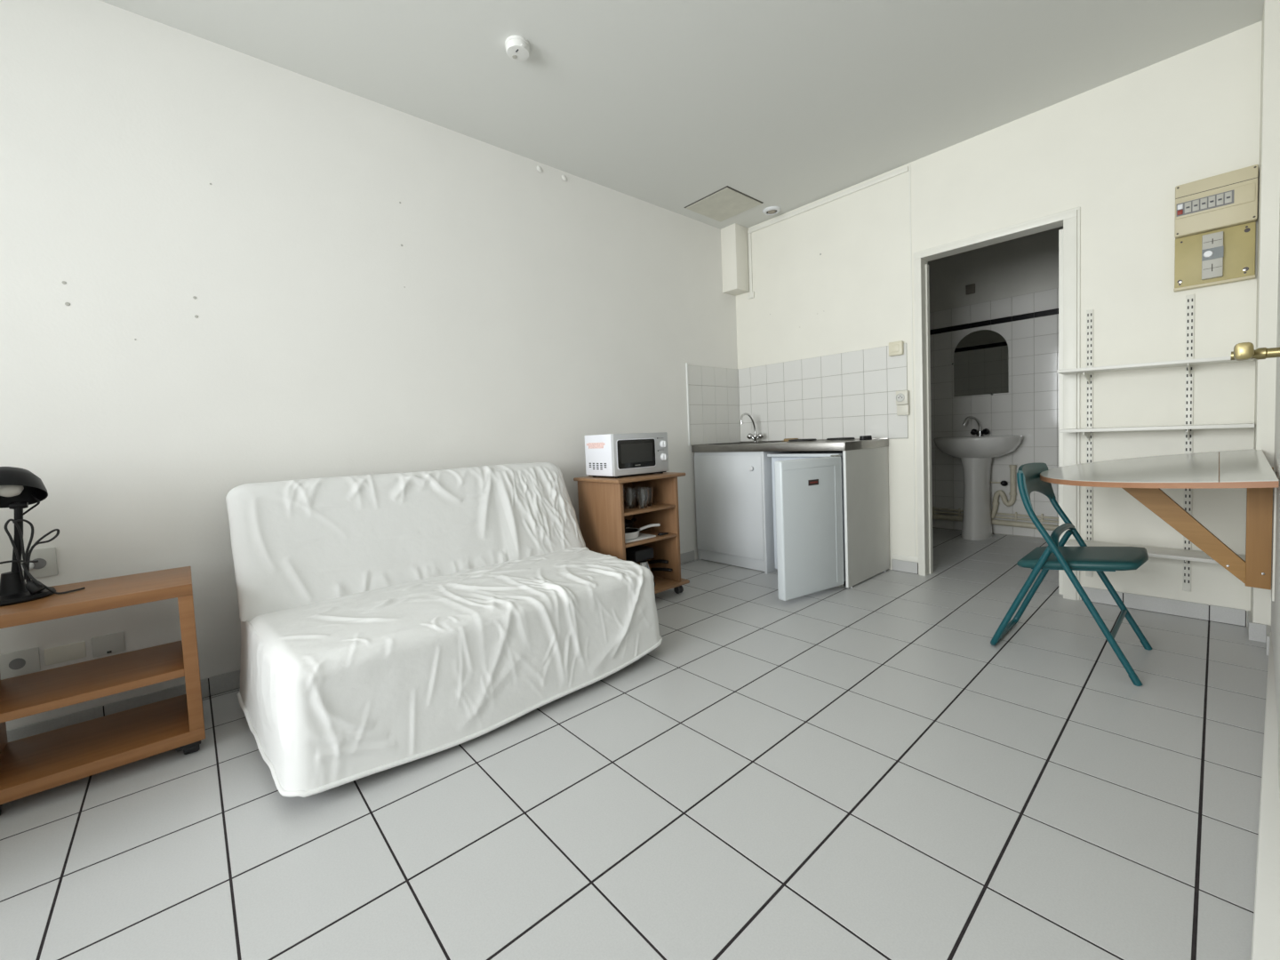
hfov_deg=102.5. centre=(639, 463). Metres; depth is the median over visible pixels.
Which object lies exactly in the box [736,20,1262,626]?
wall
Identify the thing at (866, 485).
end panel
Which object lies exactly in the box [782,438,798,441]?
sponge
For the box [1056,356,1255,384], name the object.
wall shelf
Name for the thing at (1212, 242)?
switch
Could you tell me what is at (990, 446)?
basin
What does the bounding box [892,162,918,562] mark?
trim
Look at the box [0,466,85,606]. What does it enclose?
desk lamp
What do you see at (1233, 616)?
baseboard
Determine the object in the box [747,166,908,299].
trim
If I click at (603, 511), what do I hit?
kitchen cart
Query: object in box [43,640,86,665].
blank plate
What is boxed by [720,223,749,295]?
duct
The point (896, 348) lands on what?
light switch
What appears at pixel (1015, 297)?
wall
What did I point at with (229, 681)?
baseboard
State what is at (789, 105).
ceiling
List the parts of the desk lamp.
bulb, pivot knob, lamp shade, link arm, cord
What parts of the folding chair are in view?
frame, backrest, seat rail, seat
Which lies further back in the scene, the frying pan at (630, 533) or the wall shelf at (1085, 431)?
the frying pan at (630, 533)
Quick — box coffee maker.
[625,544,655,586]
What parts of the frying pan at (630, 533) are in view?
handle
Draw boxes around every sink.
[720,441,771,444]
[933,435,1023,540]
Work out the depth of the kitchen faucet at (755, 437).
4.18 m
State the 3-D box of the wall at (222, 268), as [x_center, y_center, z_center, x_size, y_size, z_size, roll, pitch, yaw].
[-1.436,-0.365,2.454,6.250,2.772,0.112,-5,4,-41]
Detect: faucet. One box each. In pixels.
[740,412,763,441]
[962,416,989,436]
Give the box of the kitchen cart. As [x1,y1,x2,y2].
[573,472,689,593]
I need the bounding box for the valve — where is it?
[989,480,1007,486]
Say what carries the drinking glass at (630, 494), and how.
on the kitchen cart
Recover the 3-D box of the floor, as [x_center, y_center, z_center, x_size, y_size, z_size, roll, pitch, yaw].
[0.314,0.929,1.894,7.950,0.100,3.300,-5,4,-41]
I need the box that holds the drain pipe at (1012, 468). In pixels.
[990,464,1016,519]
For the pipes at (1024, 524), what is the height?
0.138 m
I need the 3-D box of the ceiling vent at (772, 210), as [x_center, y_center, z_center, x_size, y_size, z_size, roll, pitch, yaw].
[1.003,-1.923,3.915,0.136,0.018,0.136,-5,4,-41]
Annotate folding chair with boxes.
[990,462,1151,686]
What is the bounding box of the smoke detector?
[504,35,530,61]
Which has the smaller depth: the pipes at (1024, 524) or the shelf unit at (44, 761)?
the shelf unit at (44, 761)
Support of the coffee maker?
on the kitchen cart
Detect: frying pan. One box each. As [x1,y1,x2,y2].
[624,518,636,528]
[624,523,660,540]
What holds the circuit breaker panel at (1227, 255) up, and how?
attached to the wall at (831, 280)
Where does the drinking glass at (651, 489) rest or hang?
on the kitchen cart
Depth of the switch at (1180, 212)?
2.39 m
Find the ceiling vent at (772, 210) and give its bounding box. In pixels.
[762,206,780,215]
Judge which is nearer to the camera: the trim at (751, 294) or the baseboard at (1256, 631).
the baseboard at (1256, 631)
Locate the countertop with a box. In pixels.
[691,435,888,452]
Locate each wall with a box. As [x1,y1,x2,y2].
[0,0,740,730]
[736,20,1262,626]
[928,226,1063,538]
[1250,0,1279,625]
[1270,205,1279,728]
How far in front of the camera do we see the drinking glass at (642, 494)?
3.05 m
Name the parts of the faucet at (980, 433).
spout, tap handle, tap handle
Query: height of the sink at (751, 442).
0.146 m
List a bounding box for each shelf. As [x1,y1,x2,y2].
[624,500,675,516]
[625,527,676,547]
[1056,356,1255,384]
[1058,423,1254,441]
[1064,538,1245,563]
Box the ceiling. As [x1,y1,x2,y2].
[99,0,1263,229]
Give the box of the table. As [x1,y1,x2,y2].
[1040,448,1278,601]
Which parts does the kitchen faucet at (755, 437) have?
spout, tap handle, tap handle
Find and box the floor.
[0,528,1268,959]
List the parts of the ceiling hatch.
frame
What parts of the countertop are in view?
hob knob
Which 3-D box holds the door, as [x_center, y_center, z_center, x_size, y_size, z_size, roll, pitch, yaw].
[1.218,-0.142,0.996,0.850,2.030,0.095,-5,4,-41]
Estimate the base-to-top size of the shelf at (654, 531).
0.016 m
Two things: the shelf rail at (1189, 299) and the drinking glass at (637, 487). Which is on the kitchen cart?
the drinking glass at (637, 487)
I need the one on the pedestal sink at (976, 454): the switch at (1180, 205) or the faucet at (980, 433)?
the faucet at (980, 433)
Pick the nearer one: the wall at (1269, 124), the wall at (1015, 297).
the wall at (1269, 124)
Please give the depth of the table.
1.92 m
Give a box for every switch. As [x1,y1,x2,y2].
[888,340,903,356]
[1177,203,1183,209]
[1177,209,1183,215]
[1201,231,1223,279]
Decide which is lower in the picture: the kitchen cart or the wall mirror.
the kitchen cart
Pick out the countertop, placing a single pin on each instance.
(864, 442)
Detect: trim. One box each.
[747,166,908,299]
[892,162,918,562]
[913,206,1080,599]
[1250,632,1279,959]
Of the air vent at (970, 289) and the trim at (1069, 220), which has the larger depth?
the air vent at (970, 289)
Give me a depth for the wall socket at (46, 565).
1.80 m
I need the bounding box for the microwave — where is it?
[584,432,668,478]
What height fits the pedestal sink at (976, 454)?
0.869 m
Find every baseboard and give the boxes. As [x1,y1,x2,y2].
[6,550,695,742]
[891,559,1246,626]
[1247,610,1271,655]
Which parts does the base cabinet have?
panel, rail, door, panel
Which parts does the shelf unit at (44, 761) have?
panel, shelf, panel, panel, panel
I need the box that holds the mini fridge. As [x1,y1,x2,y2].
[767,450,845,600]
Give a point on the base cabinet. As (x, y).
(734, 503)
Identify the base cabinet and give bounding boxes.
[694,451,789,574]
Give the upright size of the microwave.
0.255 m
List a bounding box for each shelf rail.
[1085,309,1093,576]
[1182,294,1194,591]
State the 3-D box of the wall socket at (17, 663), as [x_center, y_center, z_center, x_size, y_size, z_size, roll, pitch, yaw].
[-2.144,0.688,1.771,0.100,0.085,0.013,-5,4,-41]
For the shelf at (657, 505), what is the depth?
3.10 m
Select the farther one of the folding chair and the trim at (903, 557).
the trim at (903, 557)
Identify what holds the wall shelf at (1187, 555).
attached to the wall at (831, 280)
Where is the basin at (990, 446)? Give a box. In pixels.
[933,435,1023,457]
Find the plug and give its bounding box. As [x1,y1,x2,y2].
[21,562,34,571]
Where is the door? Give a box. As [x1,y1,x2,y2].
[1230,342,1279,798]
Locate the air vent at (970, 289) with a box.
[965,283,975,295]
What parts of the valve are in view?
knob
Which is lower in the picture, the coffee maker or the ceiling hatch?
the coffee maker
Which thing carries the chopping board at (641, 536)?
on the kitchen cart
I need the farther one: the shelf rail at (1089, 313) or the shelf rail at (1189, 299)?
the shelf rail at (1089, 313)
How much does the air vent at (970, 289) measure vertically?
0.080 m
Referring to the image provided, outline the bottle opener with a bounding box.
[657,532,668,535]
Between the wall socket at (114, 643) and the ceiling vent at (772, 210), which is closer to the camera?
the wall socket at (114, 643)
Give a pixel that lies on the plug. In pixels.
(31, 564)
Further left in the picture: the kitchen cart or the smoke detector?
the smoke detector
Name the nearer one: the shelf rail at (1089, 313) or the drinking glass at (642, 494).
the shelf rail at (1089, 313)
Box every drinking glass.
[624,488,636,508]
[635,486,647,504]
[636,488,648,508]
[640,487,653,506]
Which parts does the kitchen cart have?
panel, panel, panel, panel, panel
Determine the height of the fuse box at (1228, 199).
0.234 m
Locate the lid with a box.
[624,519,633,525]
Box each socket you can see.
[0,647,40,679]
[21,547,58,578]
[91,631,125,657]
[896,390,909,415]
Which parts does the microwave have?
plate, panel, knob, knob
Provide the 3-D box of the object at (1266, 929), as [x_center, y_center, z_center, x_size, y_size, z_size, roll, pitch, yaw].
[1.726,0.795,1.399,2.122,0.100,0.116,-5,4,-41]
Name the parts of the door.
handle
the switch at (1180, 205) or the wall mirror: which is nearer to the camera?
the switch at (1180, 205)
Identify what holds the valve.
attached to the wall at (1015, 297)
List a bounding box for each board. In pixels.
[624,532,655,543]
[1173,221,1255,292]
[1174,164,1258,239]
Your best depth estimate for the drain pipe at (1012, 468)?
4.41 m
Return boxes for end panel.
[842,446,889,587]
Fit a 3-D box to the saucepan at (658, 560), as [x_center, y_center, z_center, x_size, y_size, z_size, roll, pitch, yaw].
[0.013,0.645,3.275,0.193,0.074,0.306,-5,4,-41]
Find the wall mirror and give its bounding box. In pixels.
[952,329,1008,396]
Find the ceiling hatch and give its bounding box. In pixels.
[683,185,762,221]
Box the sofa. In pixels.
[225,462,662,797]
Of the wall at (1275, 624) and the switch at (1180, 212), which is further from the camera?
the switch at (1180, 212)
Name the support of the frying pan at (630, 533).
on the chopping board at (641, 536)
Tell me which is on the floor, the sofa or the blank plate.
the sofa
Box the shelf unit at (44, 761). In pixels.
[0,566,205,815]
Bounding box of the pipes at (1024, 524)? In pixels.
[932,506,1058,530]

